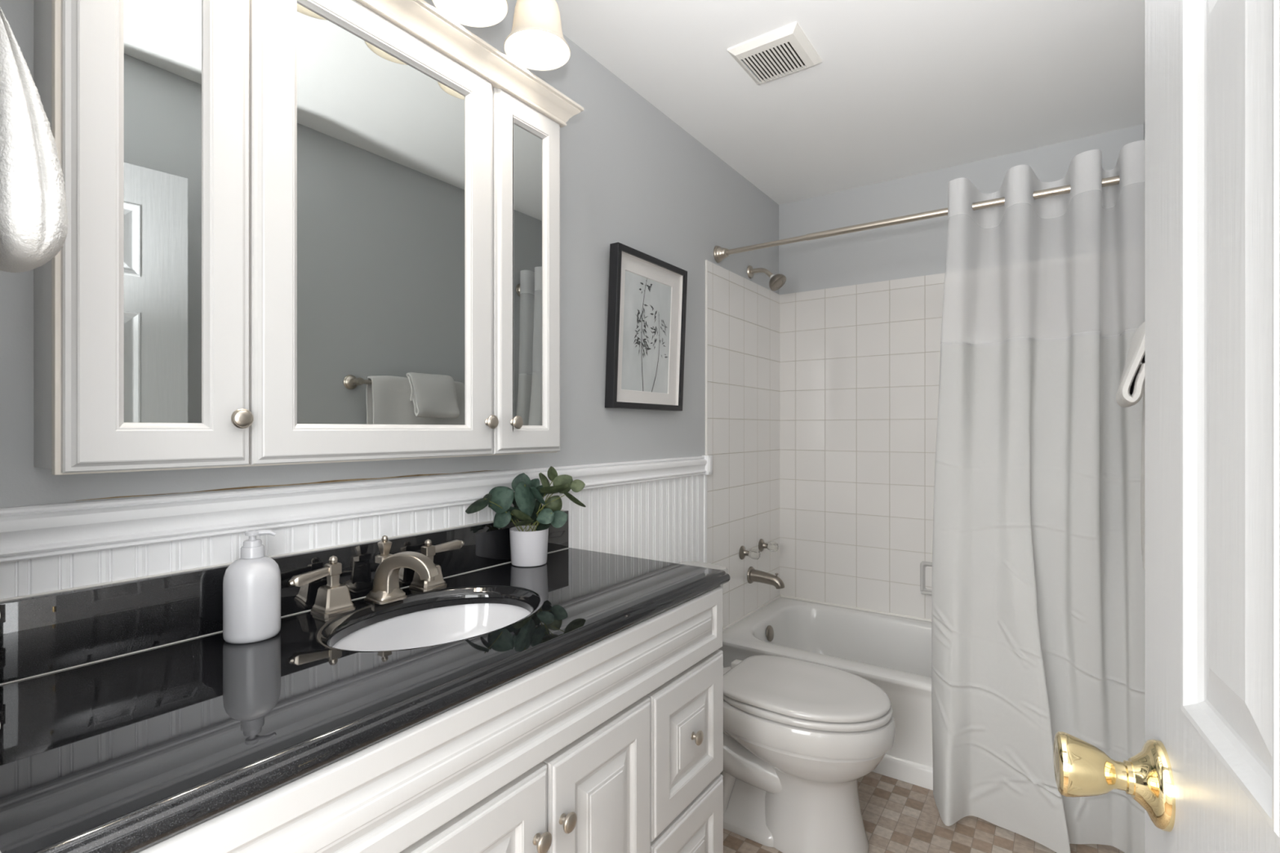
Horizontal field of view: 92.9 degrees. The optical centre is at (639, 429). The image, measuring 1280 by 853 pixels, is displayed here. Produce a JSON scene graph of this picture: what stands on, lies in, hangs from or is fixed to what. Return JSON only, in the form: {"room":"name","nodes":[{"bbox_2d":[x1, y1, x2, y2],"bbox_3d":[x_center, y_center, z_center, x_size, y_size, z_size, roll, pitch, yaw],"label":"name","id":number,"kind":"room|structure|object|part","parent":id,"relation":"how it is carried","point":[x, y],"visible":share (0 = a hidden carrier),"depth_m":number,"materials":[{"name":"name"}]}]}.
{"room":"bathroom","nodes":[
{"label":"bathroom","id":0,"kind":"room"},
{"bbox_2d":[0,0,779,628],"bbox_3d":[-0.153,0.057,2.023,0.110,2.496,3.189,0,0,35],"label":"wall","id":1,"kind":"structure","parent":0,"point":[632,176],"depth_m":2.13,"materials":[{"name":"grey paint"}]},
{"bbox_2d":[0,509,568,684],"bbox_3d":[-0.577,0.296,1.299,0.024,0.114,1.250,0,0,35],"label":"backsplash","id":2,"kind":"structure","parent":1,"relation":"attached to","point":[42,633],"depth_m":0.99,"materials":[{"name":"stone"}]},
{"bbox_2d":[33,0,583,475],"bbox_3d":[-0.529,-0.396,1.232,0.194,0.913,1.054,0,0,35],"label":"upper cabinet","id":3,"kind":"object","parent":1,"relation":"attached to","point":[299,232],"visible":1,"depth_m":1.03,"materials":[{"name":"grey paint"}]},
{"bbox_3d":[-0.702,-0.377,0.900,0.020,0.869,0.226,0,0,35],"label":"door","id":4,"kind":"part","parent":3,"relation":"part of","materials":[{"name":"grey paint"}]},
{"bbox_2d":[124,0,201,422],"bbox_3d":[-0.704,-0.376,0.899,0.001,0.739,0.102,0,0,35],"label":"mirror","id":5,"kind":"object","parent":3,"relation":"attached to","point":[162,38],"depth_m":0.90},
{"bbox_3d":[-0.632,-0.017,0.963,0.024,0.032,0.032,0,0,35],"label":"knob","id":6,"kind":"part","parent":3,"relation":"part of","materials":[{"name":"silver metal"}]},
{"bbox_3d":[-0.489,-0.377,1.207,0.020,0.869,0.513,0,0,35],"label":"door","id":7,"kind":"part","parent":3,"relation":"part of","materials":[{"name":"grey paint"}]},
{"bbox_2d":[297,2,465,425],"bbox_3d":[-0.492,-0.376,1.204,0.001,0.739,0.370,0,0,35],"label":"mirror","id":8,"kind":"object","parent":3,"relation":"attached to","point":[381,140],"depth_m":1.18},
{"bbox_3d":[-0.529,-0.826,1.232,0.194,0.053,1.054,0,0,35],"label":"crown moulding","id":9,"kind":"part","parent":3,"relation":"part of","materials":[{"name":"beige wood"}]},
{"bbox_3d":[-0.339,-0.017,1.385,0.024,0.032,0.032,0,0,35],"label":"knob","id":10,"kind":"part","parent":3,"relation":"part of","materials":[{"name":"silver metal"}]},
{"bbox_3d":[-0.295,-0.017,1.448,0.024,0.032,0.032,0,0,35],"label":"knob","id":11,"kind":"part","parent":3,"relation":"part of","materials":[{"name":"silver metal"}]},
{"bbox_3d":[-0.275,-0.377,1.514,0.020,0.869,0.228,0,0,35],"label":"door","id":12,"kind":"part","parent":3,"relation":"part of","materials":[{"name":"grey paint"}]},
{"bbox_2d":[513,123,542,425],"bbox_3d":[-0.278,-0.376,1.512,0.001,0.739,0.110,0,0,35],"label":"mirror","id":13,"kind":"object","parent":3,"relation":"attached to","point":[527,147],"depth_m":1.51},
{"bbox_2d":[0,475,703,599],"bbox_3d":[-0.339,0.710,1.665,0.003,1.070,2.122,0,0,35],"label":"wainscoting","id":14,"kind":"structure","parent":1,"relation":"attached to","point":[659,520],"depth_m":1.41,"materials":[{"name":"white paint"}]},
{"bbox_2d":[0,456,706,563],"bbox_3d":[-0.334,0.149,1.660,0.028,0.076,2.119,0,0,35],"label":"trim","id":15,"kind":"structure","parent":1,"relation":"attached to","point":[52,530],"depth_m":1.11,"materials":[{"name":"white paint"}]},
{"bbox_2d":[431,0,508,26],"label":"vanity light","id":16,"kind":"object","parent":1,"relation":"attached to","point":[473,13],"depth_m":1.27,"materials":[{"name":"white glass"}]},
{"bbox_3d":[-0.340,-0.911,1.216,0.149,0.116,0.149,0,0,35],"label":"lamp shade","id":17,"kind":"part","parent":16,"relation":"part of","materials":[{"name":"white glass"}]},
{"bbox_2d":[503,0,570,71],"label":"vanity light","id":18,"kind":"object","parent":1,"relation":"attached to","point":[535,40],"depth_m":1.38,"materials":[{"name":"white glass"}]},
{"bbox_3d":[-0.231,-0.911,1.372,0.149,0.116,0.149,0,0,35],"label":"lamp shade","id":19,"kind":"part","parent":18,"relation":"part of","materials":[{"name":"white glass"}]},
{"bbox_3d":[-0.231,-0.922,1.372,0.056,0.075,0.056,0,0,35],"label":"bulb","id":20,"kind":"part","parent":18,"relation":"part of","materials":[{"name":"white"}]},
{"bbox_2d":[604,242,687,411],"bbox_3d":[0.033,-0.338,2.161,0.057,0.534,0.441,0,0,35],"label":"picture frame","id":21,"kind":"object","parent":1,"relation":"attached to","point":[647,294],"visible":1,"depth_m":2.14,"materials":[{"name":"black wood"}]},
{"bbox_2d":[621,270,671,393],"bbox_3d":[0.027,-0.334,2.162,0.017,0.401,0.296,0,0,35],"label":"print","id":22,"kind":"object","parent":21,"relation":"attached to","point":[646,297],"depth_m":2.15,"materials":[{"name":"paper"}]},
{"bbox_2d":[703,475,706,563],"bbox_3d":[0.271,0.714,2.544,0.012,1.062,0.024,0,0,35],"label":"trim","id":23,"kind":"structure","parent":1,"relation":"attached to","point":[704,476],"depth_m":2.54,"materials":[{"name":"white paint"}]},
{"bbox_2d":[701,455,712,475],"bbox_3d":[0.281,0.148,2.537,0.037,0.081,0.037,0,0,35],"label":"trim","id":24,"kind":"structure","parent":1,"relation":"attached to","point":[708,467],"depth_m":2.52,"materials":[{"name":"white paint"}]},
{"bbox_2d":[738,545,760,559],"bbox_3d":[0.510,0.574,2.809,0.085,0.064,0.064,0,0,35],"label":"handle","id":25,"kind":"object","parent":1,"relation":"attached to","point":[753,553],"visible":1,"depth_m":2.80,"materials":[{"name":"silver metal"}]},
{"bbox_3d":[0.525,0.574,2.799,0.049,0.049,0.049,0,0,35],"label":"acrylic knob","id":26,"kind":"part","parent":25,"relation":"part of","materials":[{"name":"white"}]},
{"bbox_2d":[746,566,784,589],"bbox_3d":[0.599,0.699,2.862,0.170,0.084,0.080,0,0,35],"label":"tub spout","id":27,"kind":"object","parent":1,"relation":"attached to","point":[753,575],"visible":1,"depth_m":2.85,"materials":[{"name":"silver metal"}]},
{"bbox_2d":[746,265,786,291],"bbox_3d":[0.601,-0.720,2.871,0.181,0.137,0.088,0,0,35],"label":"showerhead","id":28,"kind":"object","parent":1,"relation":"attached to","point":[776,282],"visible":1,"depth_m":2.85,"materials":[{"name":"silver metal"}]},
{"bbox_3d":[0.579,-0.739,2.889,0.124,0.059,0.021,0,0,35],"label":"arm","id":29,"kind":"part","parent":28,"relation":"part of","materials":[{"name":"silver metal"}]},
{"bbox_2d":[758,538,778,551],"bbox_3d":[0.634,0.574,2.987,0.085,0.064,0.064,0,0,35],"label":"handle","id":30,"kind":"object","parent":1,"relation":"attached to","point":[771,546],"visible":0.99,"depth_m":2.98,"materials":[{"name":"silver metal"}]},
{"bbox_3d":[0.649,0.574,2.977,0.049,0.049,0.049,0,0,35],"label":"acrylic knob","id":31,"kind":"part","parent":30,"relation":"part of","materials":[{"name":"white"}]},
{"bbox_2d":[555,0,1145,204],"bbox_3d":[0.504,-1.221,1.579,1.695,0.060,3.169,0,0,35],"label":"ceiling","id":32,"kind":"structure","parent":0,"point":[899,88],"depth_m":2.06,"materials":[{"name":"white paint"}]},
{"bbox_2d":[727,21,822,84],"bbox_3d":[0.430,-1.181,1.932,0.224,0.019,0.228,0,0,35],"label":"ceiling vent","id":33,"kind":"object","parent":32,"relation":"in","point":[786,48],"visible":1,"depth_m":1.90,"materials":[{"name":"white plastic"}]},
{"bbox_2d":[723,771,1124,852],"bbox_3d":[0.475,1.275,1.538,1.495,0.060,3.069,0,0,35],"label":"floor","id":34,"kind":"structure","parent":0,"point":[899,816],"depth_m":1.88,"materials":[{"name":"tile"}]},
{"bbox_2d":[135,586,723,852],"bbox_3d":[-0.353,0.817,1.147,0.557,0.856,1.244,0,0,35],"label":"vanity cabinet","id":35,"kind":"object","parent":34,"relation":"on","point":[615,744],"visible":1,"depth_m":1.00,"materials":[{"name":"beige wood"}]},
{"bbox_2d":[0,547,729,852],"bbox_3d":[-0.356,0.370,1.161,0.536,0.035,1.274,0,0,35],"label":"countertop","id":36,"kind":"structure","parent":35,"relation":"on","point":[134,752],"depth_m":0.79,"materials":[{"name":"stone"}]},
{"bbox_2d":[222,529,280,644],"bbox_3d":[-0.660,0.262,1.036,0.083,0.181,0.083,0,0,35],"label":"soap dispenser","id":37,"kind":"object","parent":36,"relation":"on","point":[251,584],"visible":1,"depth_m":1.01,"materials":[{"name":"grey plastic"}]},
{"bbox_2d":[288,535,464,617],"bbox_3d":[-0.501,0.287,1.248,0.149,0.132,0.386,0,0,35],"label":"faucet","id":38,"kind":"object","parent":36,"relation":"on","point":[333,598],"visible":1,"depth_m":1.24,"materials":[{"name":"silver metal"}]},
{"bbox_3d":[-0.618,0.269,1.154,0.025,0.044,0.097,0,0,35],"label":"lever","id":39,"kind":"part","parent":38,"relation":"part of","materials":[{"name":"silver metal"}]},
{"bbox_3d":[-0.598,0.317,1.185,0.062,0.072,0.062,0,0,35],"label":"handle","id":40,"kind":"part","parent":38,"relation":"part of","materials":[{"name":"silver metal"}]},
{"bbox_3d":[-0.532,0.249,1.268,0.029,0.056,0.029,0,0,35],"label":"lift rod","id":41,"kind":"part","parent":38,"relation":"part of","materials":[{"name":"silver metal"}]},
{"bbox_3d":[-0.494,0.304,1.252,0.149,0.099,0.073,0,0,23],"label":"spout","id":42,"kind":"part","parent":38,"relation":"part of","materials":[{"name":"silver metal"}]},
{"bbox_3d":[-0.475,0.317,1.362,0.062,0.072,0.062,0,0,35],"label":"handle","id":43,"kind":"part","parent":38,"relation":"part of","materials":[{"name":"silver metal"}]},
{"bbox_3d":[-0.449,0.265,1.388,0.026,0.036,0.099,0,0,44],"label":"lever","id":44,"kind":"part","parent":38,"relation":"part of","materials":[{"name":"silver metal"}]},
{"bbox_2d":[332,603,530,651],"bbox_3d":[-0.386,0.450,1.171,0.350,0.124,0.456,0,0,35],"label":"sink","id":45,"kind":"object","parent":36,"relation":"in","point":[440,625],"visible":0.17,"depth_m":1.31,"materials":[{"name":"white ceramic"}]},
{"bbox_2d":[465,466,586,567],"bbox_3d":[-0.302,0.225,1.569,0.310,0.256,0.144,0,0,-30],"label":"potted plant","id":46,"kind":"object","parent":36,"relation":"on","point":[528,544],"visible":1,"depth_m":1.56,"materials":[{"name":"green plant"}]},
{"bbox_3d":[-0.343,0.221,1.532,0.002,0.108,0.149,0,0,25],"label":"stem","id":47,"kind":"part","parent":46,"relation":"part of","materials":[{"name":"yellow"}]},
{"bbox_3d":[-0.292,0.307,1.599,0.102,0.092,0.102,0,0,35],"label":"pot","id":48,"kind":"part","parent":46,"relation":"part of","materials":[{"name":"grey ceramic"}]},
{"bbox_3d":[-0.253,0.215,1.599,0.071,0.118,0.026,0,0,35],"label":"stem","id":49,"kind":"part","parent":46,"relation":"part of","materials":[{"name":"yellow"}]},
{"bbox_3d":[-0.257,0.224,1.600,0.097,0.102,0.068,0,0,35],"label":"stem","id":50,"kind":"part","parent":46,"relation":"part of","materials":[{"name":"yellow"}]},
{"bbox_3d":[-0.258,0.204,1.608,0.059,0.141,0.021,0,0,35],"label":"stem","id":51,"kind":"part","parent":46,"relation":"part of","materials":[{"name":"yellow"}]},
{"bbox_3d":[-0.243,0.849,0.876,0.021,0.596,0.305,0,0,35],"label":"door","id":52,"kind":"part","parent":35,"relation":"part of","materials":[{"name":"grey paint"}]},
{"bbox_3d":[-0.155,0.654,0.964,0.024,0.032,0.032,0,0,35],"label":"knob","id":53,"kind":"part","parent":35,"relation":"part of","materials":[{"name":"silver metal"}]},
{"bbox_3d":[-0.121,0.654,1.014,0.024,0.032,0.032,0,0,35],"label":"knob","id":54,"kind":"part","parent":35,"relation":"part of","materials":[{"name":"silver metal"}]},
{"bbox_3d":[-0.068,0.849,1.129,0.021,0.596,0.300,0,0,35],"label":"door","id":55,"kind":"part","parent":35,"relation":"part of","materials":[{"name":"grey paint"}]},
{"bbox_3d":[0.112,0.701,1.387,0.021,0.300,0.319,0,0,35],"label":"drawer","id":56,"kind":"part","parent":35,"relation":"part of","materials":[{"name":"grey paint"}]},
{"bbox_3d":[0.112,1.004,1.387,0.021,0.286,0.319,0,0,35],"label":"drawer","id":57,"kind":"part","parent":35,"relation":"part of","materials":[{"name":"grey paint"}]},
{"bbox_3d":[0.130,0.696,1.374,0.024,0.032,0.032,0,0,35],"label":"knob","id":58,"kind":"part","parent":35,"relation":"part of","materials":[{"name":"silver metal"}]},
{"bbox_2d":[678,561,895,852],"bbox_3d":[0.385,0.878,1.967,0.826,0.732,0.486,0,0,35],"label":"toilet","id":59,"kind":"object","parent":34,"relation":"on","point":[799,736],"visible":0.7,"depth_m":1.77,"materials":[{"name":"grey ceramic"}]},
{"bbox_3d":[0.128,0.531,2.146,0.200,0.039,0.486,0,0,35],"label":"tank lid","id":60,"kind":"part","parent":59,"relation":"part of","materials":[{"name":"grey ceramic"}]},
{"bbox_3d":[0.510,0.797,1.880,0.496,0.021,0.392,0,0,35],"label":"lid","id":61,"kind":"part","parent":59,"relation":"part of","materials":[{"name":"grey ceramic"}]},
{"bbox_3d":[0.507,0.821,1.882,0.512,0.021,0.400,0,0,35],"label":"seat","id":62,"kind":"part","parent":59,"relation":"part of","materials":[{"name":"white plastic"}]},
{"bbox_3d":[0.477,1.038,1.903,0.602,0.410,0.413,0,0,35],"label":"bowl","id":63,"kind":"part","parent":59,"relation":"part of","materials":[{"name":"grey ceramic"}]},
{"bbox_2d":[718,595,933,790],"bbox_3d":[1.128,1.059,2.472,1.484,0.370,0.773,0,0,35],"label":"bathtub","id":64,"kind":"object","parent":34,"relation":"on","point":[892,651],"visible":0.35,"depth_m":2.75,"materials":[{"name":"white ceramic"}]},
{"bbox_3d":[0.604,0.945,2.813,0.019,0.072,0.072,0,0,35],"label":"overflow plate","id":65,"kind":"part","parent":64,"relation":"part of","materials":[{"name":"silver metal"}]},
{"bbox_2d":[778,124,1143,619],"bbox_3d":[1.377,0.057,2.836,1.495,2.496,0.109,0,0,35],"label":"wall","id":66,"kind":"structure","parent":0,"point":[860,312],"depth_m":2.96,"materials":[{"name":"white tile"}]},
{"bbox_2d":[920,561,932,595],"bbox_3d":[1.356,0.684,2.765,0.153,0.146,0.040,0,0,35],"label":"grab bar","id":67,"kind":"object","parent":66,"relation":"attached to","point":[923,590],"visible":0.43,"depth_m":2.80,"materials":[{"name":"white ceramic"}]},
{"bbox_2d":[1143,119,1145,140],"bbox_3d":[1.159,0.057,1.124,0.100,2.496,3.169,0,0,35],"label":"wall","id":68,"kind":"structure","parent":0,"point":[1144,119],"depth_m":2.33,"materials":[{"name":"grey paint"}]},
{"bbox_2d":[713,175,1119,262],"bbox_3d":[0.951,-0.763,2.223,1.495,0.072,0.072,0,0,35],"label":"curtain rod","id":69,"kind":"object","parent":68,"relation":"attached to","point":[719,253],"visible":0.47,"depth_m":2.24,"materials":[{"name":"silver metal"}]},
{"bbox_3d":[0.513,-0.764,2.527,0.370,0.022,0.021,0,0,35],"label":"rod","id":70,"kind":"part","parent":69,"relation":"part of","materials":[{"name":"silver metal"}]},
{"bbox_3d":[1.101,-0.765,2.119,1.060,0.026,0.025,0,0,35],"label":"rod","id":71,"kind":"part","parent":69,"relation":"part of","materials":[{"name":"silver metal"}]},
{"bbox_2d":[931,140,1145,852],"bbox_3d":[1.239,0.189,1.905,0.588,2.072,0.373,0,0,35],"label":"shower curtain","id":72,"kind":"object","parent":69,"relation":"hanging from","point":[1038,585],"visible":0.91,"depth_m":1.89,"materials":[{"name":"fabric"}]},
{"bbox_3d":[1.299,-0.507,1.980,0.568,0.435,0.181,0,0,35],"label":"sheer panel","id":73,"kind":"part","parent":72,"relation":"part of","materials":[{"name":"white fabric"}]},
{"bbox_3d":[1.148,-0.197,1.273,0.087,0.060,0.670,0,0,35],"label":"towel bar","id":74,"kind":"object","parent":68,"relation":"attached to","visible":0},
{"bbox_2d":[1140,382,1145,570],"bbox_3d":[1.113,0.043,1.270,0.080,0.545,0.479,0,0,35],"label":"bath towel","id":75,"kind":"object","parent":74,"relation":"hanging from","point":[1143,442],"visible":0.02,"depth_m":1.44,"materials":[{"name":"white fabric"}]},
{"bbox_2d":[1115,321,1145,407],"bbox_3d":[1.104,-0.152,1.328,0.099,0.202,0.222,0,0,35],"label":"hand towel","id":76,"kind":"object","parent":75,"relation":"on","point":[1130,392],"visible":0.53,"depth_m":1.26,"materials":[{"name":"white fabric"}]},
{"bbox_3d":[-0.368,0.027,0.324,1.495,2.436,0.112,0,0,35],"label":"wall","id":77,"kind":"structure","parent":0,"visible":0},
{"bbox_2d":[1053,0,1279,852],"bbox_3d":[0.319,0.226,0.303,0.193,2.022,0.656,0,0,35],"label":"door","id":78,"kind":"structure","parent":77,"relation":"in","point":[1205,776],"depth_m":0.44,"materials":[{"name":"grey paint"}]},
{"bbox_3d":[0.410,0.309,0.549,0.061,0.054,0.054,0,0,35],"label":"knob","id":79,"kind":"part","parent":78,"relation":"part of","materials":[{"name":"gold metal"}]},
{"bbox_3d":[0.347,0.226,0.291,0.038,2.022,0.645,0,0,28],"label":"panel","id":80,"kind":"part","parent":78,"relation":"part of","materials":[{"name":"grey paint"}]},
{"bbox_3d":[-0.623,-0.434,0.580,0.118,0.140,0.018,0,0,35],"label":"towel ring","id":81,"kind":"object","parent":77,"relation":"attached to","visible":0},
{"bbox_2d":[0,7,68,272],"bbox_3d":[-0.611,-0.275,0.598,0.158,0.230,0.060,0,0,35],"label":"hand towel","id":82,"kind":"object","parent":81,"relation":"hanging from","point":[33,217],"visible":1,"depth_m":0.56,"materials":[{"name":"white fabric"}]}
]}

